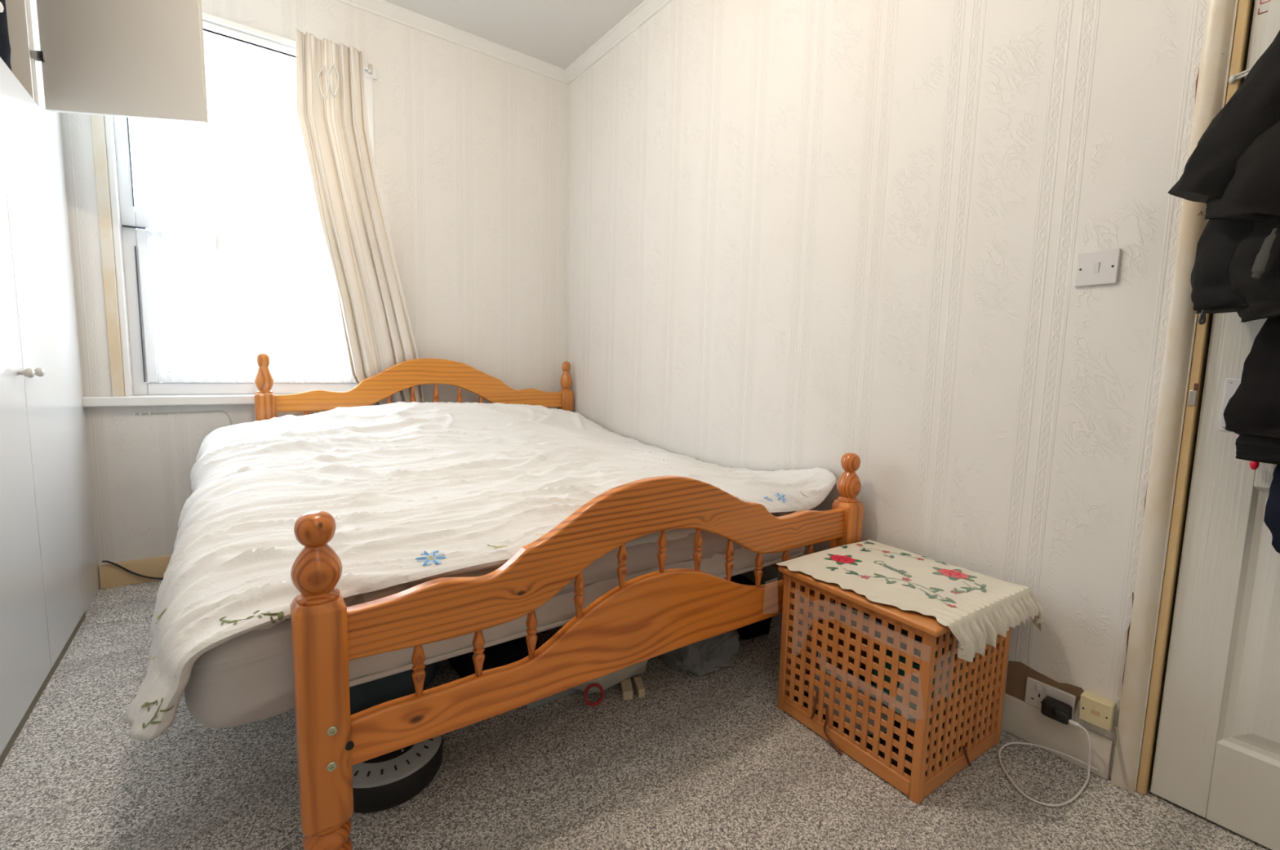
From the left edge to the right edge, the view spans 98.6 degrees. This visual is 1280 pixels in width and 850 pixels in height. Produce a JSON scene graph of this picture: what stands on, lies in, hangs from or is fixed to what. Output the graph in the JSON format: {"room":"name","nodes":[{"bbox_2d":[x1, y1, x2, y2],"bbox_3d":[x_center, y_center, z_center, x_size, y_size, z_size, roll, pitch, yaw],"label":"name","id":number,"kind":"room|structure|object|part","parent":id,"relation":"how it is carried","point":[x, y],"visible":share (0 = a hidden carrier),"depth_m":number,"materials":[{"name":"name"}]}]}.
{"room":"bedroom","nodes":[
{"label":"bedroom","id":0,"kind":"room"},
{"bbox_2d":[59,0,568,588],"bbox_3d":[-1.697,-0.736,2.828,2.900,2.840,0.140,-3,8,-36],"label":"wall","id":1,"kind":"structure","parent":0,"point":[471,146],"depth_m":3.05,"materials":[{"name":"paper"}]},
{"bbox_2d":[98,554,172,589],"bbox_3d":[-1.441,0.617,3.089,2.297,0.108,0.014,-3,8,-36],"label":"baseboard","id":2,"kind":"structure","parent":1,"relation":"attached to","point":[111,575],"depth_m":2.47,"materials":[{"name":"beige wood"}]},
{"bbox_2d":[133,410,232,425],"bbox_3d":[-2.096,0.122,2.547,0.351,0.376,0.009,-3,8,-36],"label":"cable","id":3,"kind":"object","parent":1,"relation":"attached to","point":[140,413],"visible":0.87,"depth_m":2.52,"materials":[{"name":"beige plastic"}]},
{"bbox_2d":[82,11,377,407],"bbox_3d":[-1.880,-0.962,2.619,1.182,1.720,0.163,-3,8,-36],"label":"window","id":4,"kind":"structure","parent":1,"relation":"in","point":[126,240],"depth_m":2.47,"materials":[{"name":"white plastic"}]},
{"bbox_3d":[-2.250,-0.948,2.311,0.040,1.655,0.032,-3,8,-36],"label":"trim","id":5,"kind":"part","parent":4,"relation":"part of","materials":[{"name":"beige wood"}]},
{"bbox_3d":[-2.240,-0.952,2.348,0.022,1.655,0.064,-3,8,-36],"label":"trim","id":6,"kind":"part","parent":4,"relation":"part of","materials":[{"name":"white"}]},
{"bbox_3d":[-1.897,-0.128,2.703,1.182,0.043,0.145,-3,8,-36],"label":"sill","id":7,"kind":"part","parent":4,"relation":"part of","materials":[{"name":"white plastic"}]},
{"bbox_3d":[-1.972,-0.845,2.568,0.040,0.100,0.020,-3,8,-36],"label":"handle","id":8,"kind":"part","parent":4,"relation":"part of","materials":[{"name":"white plastic"}]},
{"bbox_3d":[-1.871,-0.546,2.722,0.882,0.673,0.052,-3,8,-36],"label":"sash","id":9,"kind":"part","parent":4,"relation":"part of","materials":[{"name":"white plastic"}]},
{"bbox_3d":[-1.827,-1.794,2.480,1.132,0.035,0.044,-3,8,-36],"label":"curtain rail","id":10,"kind":"part","parent":4,"relation":"part of","materials":[{"name":"white plastic"}]},
{"bbox_3d":[-1.806,-1.788,2.533,1.092,0.050,0.032,-3,8,-36],"label":"trim","id":11,"kind":"part","parent":4,"relation":"part of","materials":[{"name":"white"}]},
{"bbox_2d":[295,28,423,405],"bbox_3d":[-1.422,-0.931,2.840,0.554,1.879,0.067,-4,8,-40],"label":"curtain","id":12,"kind":"object","parent":4,"relation":"hanging from","point":[331,95],"visible":0.82,"depth_m":2.78,"materials":[{"name":"fabric"}]},
{"bbox_3d":[-1.515,-1.643,2.639,0.049,0.158,0.013,-3,8,-36],"label":"header cord","id":13,"kind":"part","parent":12,"relation":"part of","materials":[{"name":"white fabric"}]},
{"bbox_3d":[-1.482,-1.670,2.660,0.049,0.148,0.013,-3,8,-36],"label":"header cord","id":14,"kind":"part","parent":12,"relation":"part of","materials":[{"name":"white fabric"}]},
{"bbox_3d":[-1.432,-0.995,2.938,0.040,1.655,0.064,-3,8,-36],"label":"trim","id":15,"kind":"part","parent":4,"relation":"part of","materials":[{"name":"white"}]},
{"bbox_2d":[334,0,568,84],"bbox_3d":[-1.606,-2.110,2.602,2.900,0.055,0.055,-3,8,-36],"label":"trim","id":16,"kind":"structure","parent":1,"relation":"attached to","point":[381,8],"depth_m":3.03,"materials":[{"name":"paint"}]},
{"bbox_2d":[383,0,644,69],"bbox_3d":[-0.359,-1.977,0.906,3.100,0.100,4.470,-3,8,-36],"label":"ceiling","id":17,"kind":"structure","parent":0,"point":[557,33],"depth_m":2.92,"materials":[{"name":"paint"}]},
{"bbox_2d":[0,579,1271,849],"bbox_3d":[-0.489,0.936,1.298,3.100,0.100,4.670,-3,8,-36],"label":"floor","id":18,"kind":"structure","parent":0,"point":[708,758],"depth_m":1.35,"materials":[{"name":"carpet"}]},
{"bbox_2d":[0,0,99,767],"bbox_3d":[-1.860,-0.531,1.156,0.639,2.780,2.354,-3,8,-36],"label":"wardrobe","id":19,"kind":"object","parent":18,"relation":"on","point":[49,579],"visible":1,"depth_m":1.74,"materials":[{"name":"white"}]},
{"bbox_2d":[0,1,4,12],"bbox_3d":[-1.593,-1.346,0.732,0.639,0.736,1.523,-3,8,-36],"label":"base cabinet","id":20,"kind":"object","parent":19,"relation":"on","point":[2,8],"visible":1,"depth_m":1.53,"materials":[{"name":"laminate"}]},
{"bbox_3d":[-1.699,-0.119,1.437,0.018,1.848,0.505,-3,8,-36],"label":"door","id":21,"kind":"part","parent":19,"relation":"part of","materials":[{"name":"white laminate"}]},
{"bbox_3d":[-1.797,-0.152,1.613,0.033,0.029,0.029,-3,8,-36],"label":"knob","id":22,"kind":"part","parent":19,"relation":"part of","materials":[{"name":"grey"}]},
{"bbox_3d":[-1.860,-0.163,1.698,0.033,0.029,0.029,-3,8,-36],"label":"knob","id":23,"kind":"part","parent":19,"relation":"part of","materials":[{"name":"grey"}]},
{"bbox_3d":[-2.002,-0.171,1.847,0.018,1.848,0.514,-3,8,-36],"label":"door","id":24,"kind":"part","parent":19,"relation":"part of","materials":[{"name":"white laminate"}]},
{"bbox_2d":[4,0,208,123],"bbox_3d":[-2.022,-1.458,1.680,1.076,0.736,0.520,-3,8,-36],"label":"wall cabinet","id":25,"kind":"object","parent":19,"relation":"on","point":[136,59],"visible":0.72,"depth_m":1.97,"materials":[{"name":"laminate"}]},
{"bbox_2d":[0,0,12,71],"bbox_3d":[-2.214,-1.422,1.543,0.513,0.644,0.461,-3,8,-36],"label":"bag","id":26,"kind":"object","parent":25,"relation":"in","point":[5,47],"visible":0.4,"depth_m":1.82,"materials":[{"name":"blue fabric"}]},
{"bbox_2d":[83,582,160,629],"bbox_3d":[-2.103,0.729,2.308,0.265,0.018,0.495,-3,8,-36],"label":"carpet offcut","id":27,"kind":"object","parent":18,"relation":"on","point":[135,602],"visible":0.7,"depth_m":2.24,"materials":[{"name":"grey carpet"}]},
{"bbox_2d":[102,560,163,579],"bbox_3d":[-2.181,0.648,2.519,0.405,0.130,0.012,-3,7,-34],"label":"cable","id":28,"kind":"object","parent":18,"relation":"on","point":[104,561],"visible":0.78,"depth_m":2.46,"materials":[{"name":"black plastic"}]},
{"bbox_2d":[349,661,439,715],"bbox_3d":[-0.844,0.729,1.720,0.392,0.203,0.317,-3,8,-36],"label":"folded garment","id":29,"kind":"object","parent":18,"relation":"on","point":[367,695],"visible":0.14,"depth_m":1.61,"materials":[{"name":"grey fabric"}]},
{"bbox_2d":[351,734,443,813],"bbox_3d":[-0.634,0.828,1.374,0.272,0.092,0.272,-3,8,-36],"label":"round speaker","id":30,"kind":"object","parent":18,"relation":"on","point":[388,780],"visible":0.38,"depth_m":1.28},
{"bbox_2d":[447,635,537,678],"bbox_3d":[-0.521,0.741,1.884,0.254,0.159,0.454,-3,8,-36],"label":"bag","id":31,"kind":"object","parent":18,"relation":"on","point":[502,654],"visible":0.14,"depth_m":1.72,"materials":[{"name":"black fabric"}]},
{"bbox_2d":[524,687,580,710],"bbox_3d":[-0.260,0.810,1.704,0.200,0.075,0.015,-3,8,-36],"label":"board","id":32,"kind":"object","parent":18,"relation":"on","point":[540,702],"visible":0.24,"depth_m":1.69,"materials":[{"name":"grey"}]},
{"bbox_2d":[254,352,863,849],"bbox_3d":[-0.527,0.251,2.287,1.702,1.050,2.171,-3,8,-36],"label":"bed","id":33,"kind":"object","parent":18,"relation":"on","point":[646,616],"visible":0.7,"depth_m":1.25,"materials":[{"name":"brown wood"}]},
{"bbox_3d":[-1.780,-0.086,2.616,0.082,0.134,0.082,-3,8,-36],"label":"bed post","id":34,"kind":"part","parent":33,"relation":"part of","materials":[{"name":"orange wood"}]},
{"bbox_3d":[-0.580,0.520,1.006,0.082,0.428,0.082,-3,8,-36],"label":"bed post","id":35,"kind":"part","parent":33,"relation":"part of","materials":[{"name":"brown wood"}]},
{"bbox_3d":[-1.126,-0.226,3.080,1.558,0.288,0.028,-3,8,-36],"label":"head rail","id":36,"kind":"part","parent":33,"relation":"part of","materials":[{"name":"brown wood"}]},
{"bbox_2d":[254,512,804,687],"bbox_3d":[-0.641,0.317,2.240,1.727,0.206,1.934,-3,8,-36],"label":"mattress","id":37,"kind":"object","parent":33,"relation":"on","point":[557,611],"visible":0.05,"depth_m":1.33,"materials":[{"name":"grey fabric"}]},
{"bbox_2d":[184,511,796,728],"bbox_3d":[-0.648,0.328,2.236,1.762,0.234,1.939,-3,8,-36],"label":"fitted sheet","id":38,"kind":"object","parent":37,"relation":"on","point":[246,678],"visible":0.05,"depth_m":1.02,"materials":[{"name":"grey fabric"}]},
{"bbox_2d":[124,401,836,740],"bbox_3d":[-0.624,0.177,2.212,1.947,0.442,2.001,-3,8,-36],"label":"duvet","id":39,"kind":"object","parent":38,"relation":"on","point":[413,491],"visible":0.94,"depth_m":1.63,"materials":[{"name":"fabric"}]},
{"bbox_2d":[142,697,174,728],"bbox_3d":[-0.800,0.478,0.912,0.047,0.047,0.015,0,6,-16],"label":"print","id":40,"kind":"object","parent":39,"relation":"attached to","point":[159,713],"depth_m":0.92},
{"bbox_2d":[155,607,166,623],"bbox_3d":[-0.984,0.391,1.128,0.064,0.046,0.013,6,8,37],"label":"print","id":41,"kind":"object","parent":39,"relation":"attached to","point":[162,610],"depth_m":1.12,"materials":[{"name":"green fabric"}]},
{"bbox_2d":[219,615,253,625],"bbox_3d":[-0.728,0.349,0.985,0.068,0.014,0.023,3,6,11],"label":"print","id":42,"kind":"object","parent":39,"relation":"attached to","point":[224,620],"depth_m":0.98},
{"bbox_2d":[253,609,290,623],"bbox_3d":[-0.665,0.349,1.000,0.077,0.021,0.026,1,6,-6],"label":"print","id":43,"kind":"object","parent":39,"relation":"attached to","point":[260,616],"depth_m":0.99},
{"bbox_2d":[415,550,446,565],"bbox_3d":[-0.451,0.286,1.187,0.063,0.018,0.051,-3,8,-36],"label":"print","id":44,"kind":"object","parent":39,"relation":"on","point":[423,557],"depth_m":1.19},
{"bbox_2d":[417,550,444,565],"bbox_3d":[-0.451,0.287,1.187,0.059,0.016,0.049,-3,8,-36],"label":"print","id":45,"kind":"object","parent":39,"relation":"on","point":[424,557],"depth_m":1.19},
{"bbox_2d":[487,543,506,548],"bbox_3d":[-0.329,0.280,1.270,0.047,0.006,0.018,1,6,-4],"label":"print","id":46,"kind":"object","parent":39,"relation":"attached to","point":[489,545],"depth_m":1.27,"materials":[{"name":"green"}]},
{"bbox_2d":[774,493,786,502],"bbox_3d":[0.477,0.246,1.859,0.042,0.024,0.040,-3,8,-36],"label":"print","id":47,"kind":"object","parent":39,"relation":"on","point":[779,497],"depth_m":1.86},
{"bbox_3d":[-0.480,-0.155,3.567,0.082,0.132,0.082,-3,8,-36],"label":"bed post","id":48,"kind":"part","parent":33,"relation":"part of","materials":[{"name":"orange wood"}]},
{"bbox_3d":[0.075,0.496,1.467,1.528,0.229,0.030,-3,7,-35],"label":"foot rail","id":49,"kind":"part","parent":33,"relation":"part of","materials":[{"name":"brown wood"}]},
{"bbox_3d":[0.081,0.272,1.443,1.528,0.284,0.051,-3,8,-36],"label":"foot rail","id":50,"kind":"part","parent":33,"relation":"part of","materials":[{"name":"brown wood"}]},
{"bbox_3d":[0.091,0.440,2.766,0.025,0.087,2.005,-3,8,-36],"label":"rail","id":51,"kind":"part","parent":33,"relation":"part of","materials":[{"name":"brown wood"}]},
{"bbox_3d":[0.714,0.464,1.924,0.082,0.408,0.082,-3,8,-36],"label":"bed post","id":52,"kind":"part","parent":33,"relation":"part of","materials":[{"name":"brown wood"}]},
{"bbox_2d":[583,683,604,706],"bbox_3d":[-0.141,0.826,1.687,0.070,0.058,0.034,-3,8,-36],"label":"ring","id":53,"kind":"object","parent":18,"relation":"on","point":[591,685],"visible":1,"depth_m":1.68,"materials":[{"name":"red"}]},
{"bbox_2d":[573,659,648,694],"bbox_3d":[-0.123,0.751,1.847,0.316,0.167,0.238,-3,8,-36],"label":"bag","id":54,"kind":"object","parent":18,"relation":"on","point":[607,681],"visible":0.17,"depth_m":1.75,"materials":[{"name":"grey"}]},
{"bbox_2d":[620,678,632,700],"bbox_3d":[-0.041,0.836,1.742,0.033,0.026,0.076,0,6,-8],"label":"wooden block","id":55,"kind":"object","parent":18,"relation":"on","point":[625,684],"visible":1,"depth_m":1.72,"materials":[{"name":"beige wood"}]},
{"bbox_2d":[633,676,644,697],"bbox_3d":[-0.001,0.835,1.754,0.024,0.028,0.072,0,6,-14],"label":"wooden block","id":56,"kind":"object","parent":18,"relation":"on","point":[638,685],"visible":1,"depth_m":1.74,"materials":[{"name":"beige wood"}]},
{"bbox_2d":[724,573,772,639],"bbox_3d":[0.339,0.701,2.235,0.172,0.206,0.461,-3,8,-36],"label":"sack","id":57,"kind":"object","parent":18,"relation":"on","point":[761,628],"visible":0.25,"depth_m":2.08,"materials":[{"name":"black fabric"}]},
{"bbox_2d":[777,565,1011,804],"bbox_3d":[0.712,0.657,1.596,0.480,0.450,0.513,-3,8,-36],"label":"laundry hamper","id":58,"kind":"object","parent":18,"relation":"on","point":[917,756],"visible":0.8,"depth_m":1.44,"materials":[{"name":"orange wood"}]},
{"bbox_3d":[0.441,0.652,1.660,0.025,0.432,0.025,-3,8,-36],"label":"corner post","id":59,"kind":"part","parent":58,"relation":"part of","materials":[{"name":"brown wood"}]},
{"bbox_3d":[0.493,0.794,1.559,0.019,0.087,0.008,5,7,33],"label":"tie cord","id":60,"kind":"part","parent":58,"relation":"part of","materials":[{"name":"brown plastic"}]},
{"bbox_3d":[0.599,0.835,1.794,0.372,0.040,0.016,-3,7,-34],"label":"rail","id":61,"kind":"part","parent":58,"relation":"part of","materials":[{"name":"brown wood"}]},
{"bbox_3d":[0.602,0.628,1.774,0.376,0.390,0.007,-3,7,-34],"label":"lattice panel","id":62,"kind":"part","parent":58,"relation":"part of","materials":[{"name":"brown wood"}]},
{"bbox_3d":[0.526,0.837,1.504,0.013,0.100,0.069,-2,7,-25],"label":"tie cord","id":63,"kind":"part","parent":58,"relation":"part of","materials":[{"name":"brown fabric"}]},
{"bbox_3d":[0.550,0.865,1.505,0.016,0.040,0.397,-3,7,-34],"label":"rail","id":64,"kind":"part","parent":58,"relation":"part of","materials":[{"name":"orange wood"}]},
{"bbox_2d":[807,668,888,735],"bbox_3d":[0.603,0.797,1.595,0.144,0.106,0.246,-3,8,-36],"label":"bundle","id":65,"kind":"object","parent":58,"relation":"on","point":[838,677],"visible":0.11,"depth_m":1.54,"materials":[{"name":"white fabric"}]},
{"bbox_3d":[0.553,0.658,1.482,0.024,0.390,0.401,-3,8,-36],"label":"lattice panel","id":66,"kind":"part","parent":58,"relation":"part of","materials":[{"name":"brown wood"}]},
{"bbox_3d":[0.728,0.443,1.569,0.468,0.018,0.494,-3,8,-36],"label":"lid","id":67,"kind":"part","parent":58,"relation":"part of","materials":[{"name":"brown wood"}]},
{"bbox_3d":[0.770,0.637,1.880,0.025,0.432,0.025,-3,8,-36],"label":"corner post","id":68,"kind":"part","parent":58,"relation":"part of","materials":[{"name":"brown wood"}]},
{"bbox_2d":[831,599,945,652],"bbox_3d":[0.729,0.541,1.593,0.262,0.112,0.287,-3,8,-36],"label":"bundle","id":69,"kind":"object","parent":58,"relation":"in","point":[904,633],"visible":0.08,"depth_m":1.49,"materials":[{"name":"grey fabric"}]},
{"bbox_3d":[0.718,0.857,1.617,0.384,0.008,0.409,-3,7,-34],"label":"board","id":70,"kind":"part","parent":58,"relation":"part of","materials":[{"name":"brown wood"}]},
{"bbox_2d":[775,539,1042,662],"bbox_3d":[0.744,0.482,1.558,0.499,0.120,0.539,-3,8,-36],"label":"embroidered cloth","id":71,"kind":"object","parent":58,"relation":"on","point":[976,607],"visible":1,"depth_m":1.48,"materials":[{"name":"beige fabric"}]},
{"bbox_2d":[826,566,838,570],"bbox_3d":[0.556,0.415,1.597,0.035,0.001,0.027,-3,8,-36],"label":"print","id":72,"kind":"object","parent":71,"relation":"on","point":[828,568],"depth_m":1.59,"materials":[{"name":"green fabric"}]},
{"bbox_2d":[824,553,862,564],"bbox_3d":[0.618,0.408,1.677,0.108,0.002,0.112,-3,8,-36],"label":"print","id":73,"kind":"object","parent":71,"relation":"on","point":[831,558],"depth_m":1.67,"materials":[{"name":"red fabric"}]},
{"bbox_2d":[844,570,858,574],"bbox_3d":[0.602,0.420,1.560,0.029,0.001,0.034,-3,8,-36],"label":"print","id":74,"kind":"object","parent":71,"relation":"on","point":[846,572],"depth_m":1.56,"materials":[{"name":"green fabric"}]},
{"bbox_2d":[873,573,885,577],"bbox_3d":[0.672,0.423,1.542,0.033,0.001,0.029,3,6,18],"label":"print","id":75,"kind":"object","parent":71,"relation":"on","point":[875,575],"depth_m":1.55,"materials":[{"name":"green fabric"}]},
{"bbox_2d":[885,578,896,583],"bbox_3d":[0.682,0.428,1.508,0.035,0.001,0.029,-3,8,-36],"label":"print","id":76,"kind":"object","parent":71,"relation":"on","point":[887,580],"depth_m":1.51,"materials":[{"name":"green fabric"}]},
{"bbox_2d":[844,568,943,598],"bbox_3d":[0.691,0.428,1.506,0.077,0.002,0.271,-3,8,-36],"label":"print","id":77,"kind":"object","parent":71,"relation":"on","point":[889,580],"depth_m":1.50,"materials":[{"name":"green fabric"}]},
{"bbox_2d":[861,546,948,565],"bbox_3d":[0.830,0.410,1.725,0.098,0.004,0.241,-3,8,-36],"label":"print","id":78,"kind":"object","parent":71,"relation":"on","point":[893,553],"depth_m":1.72,"materials":[{"name":"green fabric"}]},
{"bbox_2d":[901,582,915,587],"bbox_3d":[0.726,0.431,1.482,0.028,0.001,0.035,-3,8,-36],"label":"print","id":79,"kind":"object","parent":71,"relation":"on","point":[903,584],"depth_m":1.48,"materials":[{"name":"green fabric"}]},
{"bbox_2d":[924,592,937,598],"bbox_3d":[0.748,0.439,1.415,0.029,0.001,0.033,5,7,31],"label":"print","id":80,"kind":"object","parent":71,"relation":"on","point":[927,595],"depth_m":1.42,"materials":[{"name":"green fabric"}]},
{"bbox_2d":[929,586,943,591],"bbox_3d":[0.786,0.436,1.455,0.033,0.001,0.029,2,6,6],"label":"print","id":81,"kind":"object","parent":71,"relation":"on","point":[931,588],"depth_m":1.46,"materials":[{"name":"green fabric"}]},
{"bbox_2d":[940,596,955,602],"bbox_3d":[0.781,0.443,1.391,0.029,0.001,0.033,-3,8,-36],"label":"print","id":82,"kind":"object","parent":71,"relation":"on","point":[943,599],"depth_m":1.40,"materials":[{"name":"green fabric"}]},
{"bbox_2d":[932,566,977,581],"bbox_3d":[0.899,0.427,1.580,0.118,0.004,0.123,-3,8,-36],"label":"print","id":83,"kind":"object","parent":71,"relation":"on","point":[947,573],"depth_m":1.57,"materials":[{"name":"red fabric"}]},
{"bbox_2d":[952,587,964,592],"bbox_3d":[0.837,0.437,1.451,0.034,0.001,0.028,-3,8,-36],"label":"print","id":84,"kind":"object","parent":71,"relation":"on","point":[954,589],"depth_m":1.45,"materials":[{"name":"green fabric"}]},
{"bbox_2d":[960,586,974,591],"bbox_3d":[0.875,0.436,1.465,0.033,0.001,0.029,1,6,-5],"label":"print","id":85,"kind":"object","parent":71,"relation":"on","point":[962,588],"depth_m":1.47,"materials":[{"name":"green fabric"}]},
{"bbox_2d":[973,586,986,591],"bbox_3d":[0.907,0.437,1.464,0.029,0.002,0.033,1,6,-3],"label":"print","id":86,"kind":"object","parent":71,"relation":"on","point":[975,588],"depth_m":1.46,"materials":[{"name":"green fabric"}]},
{"bbox_2d":[974,582,986,587],"bbox_3d":[0.926,0.435,1.500,0.036,0.001,0.032,-3,8,-36],"label":"print","id":87,"kind":"object","parent":71,"relation":"on","point":[976,584],"depth_m":1.50,"materials":[{"name":"green fabric"}]},
{"bbox_2d":[872,641,966,722],"bbox_3d":[0.780,0.691,1.518,0.276,0.155,0.173,-3,8,-36],"label":"bundle","id":88,"kind":"object","parent":58,"relation":"in","point":[902,659],"visible":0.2,"depth_m":1.44,"materials":[{"name":"teal fabric"}]},
{"bbox_3d":[0.885,0.849,1.728,0.016,0.040,0.397,-3,7,-34],"label":"rail","id":89,"kind":"part","parent":58,"relation":"part of","materials":[{"name":"brown wood"}]},
{"bbox_3d":[0.674,0.695,1.313,0.025,0.432,0.025,-3,8,-36],"label":"corner post","id":90,"kind":"part","parent":58,"relation":"part of","materials":[{"name":"orange wood"}]},
{"bbox_3d":[0.892,0.642,1.708,0.007,0.390,0.401,-3,7,-34],"label":"lattice panel","id":91,"kind":"part","parent":58,"relation":"part of","materials":[{"name":"brown wood"}]},
{"bbox_3d":[0.837,0.878,1.439,0.372,0.040,0.016,-3,7,-34],"label":"rail","id":92,"kind":"part","parent":58,"relation":"part of","materials":[{"name":"orange wood"}]},
{"bbox_3d":[0.843,0.672,1.415,0.376,0.390,0.007,-3,7,-34],"label":"lattice panel","id":93,"kind":"part","parent":58,"relation":"part of","materials":[{"name":"brown wood"}]},
{"bbox_3d":[0.847,0.858,1.426,0.032,0.060,0.009,0,6,-16],"label":"tie cord","id":94,"kind":"part","parent":58,"relation":"part of","materials":[{"name":"brown plastic"}]},
{"bbox_3d":[1.004,0.679,1.532,0.025,0.432,0.025,-3,8,-36],"label":"corner post","id":95,"kind":"part","parent":58,"relation":"part of","materials":[{"name":"brown wood"}]},
{"bbox_2d":[998,696,1097,806],"bbox_3d":[1.038,0.829,1.426,0.253,0.156,0.189,-3,8,-36],"label":"cable","id":96,"kind":"object","parent":18,"relation":"on","point":[1054,708],"visible":1,"depth_m":1.46,"materials":[{"name":"white plastic"}]},
{"bbox_3d":[0.187,0.731,1.978,0.292,0.193,0.331,-3,8,-36],"label":"clear bag","id":97,"kind":"object","parent":18,"relation":"on","visible":0},
{"bbox_2d":[666,633,724,664],"bbox_3d":[0.172,0.748,1.993,0.212,0.144,0.247,-3,8,-36],"label":"clothes","id":98,"kind":"object","parent":97,"relation":"in","point":[707,649],"visible":0.27,"depth_m":1.89,"materials":[{"name":"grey fabric"}]},
{"bbox_2d":[565,0,1208,778],"bbox_3d":[0.822,-0.581,1.951,0.122,2.840,4.270,-3,8,-36],"label":"wall","id":99,"kind":"structure","parent":0,"point":[801,234],"depth_m":1.77,"materials":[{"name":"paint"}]},
{"bbox_2d":[564,0,672,84],"bbox_3d":[0.786,-1.961,1.753,0.055,0.055,4.270,-3,8,-36],"label":"trim","id":100,"kind":"structure","parent":99,"relation":"attached to","point":[643,12],"depth_m":3.00,"materials":[{"name":"paint"}]},
{"bbox_2d":[755,583,1113,779],"bbox_3d":[0.347,0.716,2.585,0.016,0.105,2.921,-3,8,-36],"label":"baseboard","id":101,"kind":"structure","parent":99,"relation":"attached to","point":[1025,721],"depth_m":1.50,"materials":[{"name":"white wood"}]},
{"bbox_2d":[1024,676,1075,720],"bbox_3d":[1.129,0.756,1.518,0.014,0.076,0.113,-3,8,-36],"label":"wall socket","id":102,"kind":"object","parent":99,"relation":"attached to","point":[1036,691],"visible":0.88,"depth_m":1.53,"materials":[{"name":"white plastic"}]},
{"bbox_2d":[1078,690,1115,731],"bbox_3d":[1.183,0.740,1.425,0.035,0.068,0.066,-3,8,-36],"label":"socket","id":103,"kind":"object","parent":99,"relation":"attached to","point":[1099,711],"visible":1,"depth_m":1.41,"materials":[{"name":"plastic"}]},
{"bbox_2d":[1112,726,1138,797],"bbox_3d":[1.214,0.842,1.379,0.010,0.148,0.069,-1,7,-21],"label":"wire","id":104,"kind":"object","parent":103,"relation":"hanging from","point":[1113,727],"visible":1,"depth_m":1.38,"materials":[{"name":"beige"}]},
{"bbox_2d":[1074,248,1120,287],"bbox_3d":[1.158,-0.398,1.396,0.012,0.086,0.087,-3,8,-36],"label":"light switch","id":105,"kind":"object","parent":99,"relation":"attached to","point":[1095,268],"visible":1,"depth_m":1.39,"materials":[{"name":"white plastic"}]},
{"bbox_2d":[1111,0,1254,795],"bbox_3d":[1.546,-0.090,0.956,0.108,2.110,0.942,-3,8,-36],"label":"trim","id":106,"kind":"structure","parent":99,"relation":"attached to","point":[1228,23],"depth_m":1.29,"materials":[{"name":"beige wood"}]},
{"bbox_2d":[1150,0,1279,849],"bbox_3d":[1.513,-0.059,0.928,0.109,2.038,0.802,-3,8,-36],"label":"door","id":107,"kind":"structure","parent":99,"relation":"in","point":[1217,756],"depth_m":1.25,"materials":[{"name":"white wood"}]},
{"bbox_2d":[1168,30,1279,324],"bbox_3d":[1.284,-0.554,1.025,0.192,0.715,0.422,-4,8,-42],"label":"jacket","id":108,"kind":"object","parent":107,"relation":"hanging from","point":[1233,168],"visible":1,"depth_m":1.07,"materials":[{"name":"black fabric"}]},
{"bbox_3d":[1.185,-0.231,1.160,0.011,0.038,0.008,5,7,32],"label":"zip pull","id":109,"kind":"part","parent":108,"relation":"part of","materials":[{"name":"black plastic"}]},
{"bbox_3d":[1.325,-0.044,1.218,0.003,0.116,0.050,-3,8,-36],"label":"blank plate","id":110,"kind":"part","parent":107,"relation":"part of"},
{"bbox_2d":[1228,67,1251,83],"bbox_3d":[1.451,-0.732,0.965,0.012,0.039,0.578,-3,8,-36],"label":"hook","id":111,"kind":"object","parent":107,"relation":"attached to","point":[1233,78],"visible":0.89,"depth_m":1.19,"materials":[{"name":"white"}]},
{"bbox_3d":[1.417,0.446,1.141,0.011,0.600,0.253,-3,8,-36],"label":"panel","id":112,"kind":"part","parent":107,"relation":"part of","materials":[{"name":"white wood"}]},
{"bbox_2d":[1222,315,1279,464],"bbox_3d":[1.326,-0.110,1.080,0.129,0.397,0.230,-3,8,-36],"label":"hanging clothes","id":113,"kind":"object","parent":107,"relation":"hanging from","point":[1252,412],"visible":0.98,"depth_m":1.11,"materials":[{"name":"black fabric"}]},
{"bbox_2d":[1263,464,1279,553],"bbox_3d":[1.354,0.139,1.081,0.106,0.267,0.158,-3,8,-36],"label":"garment","id":114,"kind":"object","parent":107,"relation":"hanging from","point":[1272,513],"visible":0.97,"depth_m":1.12,"materials":[{"name":"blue fabric"}]}
]}

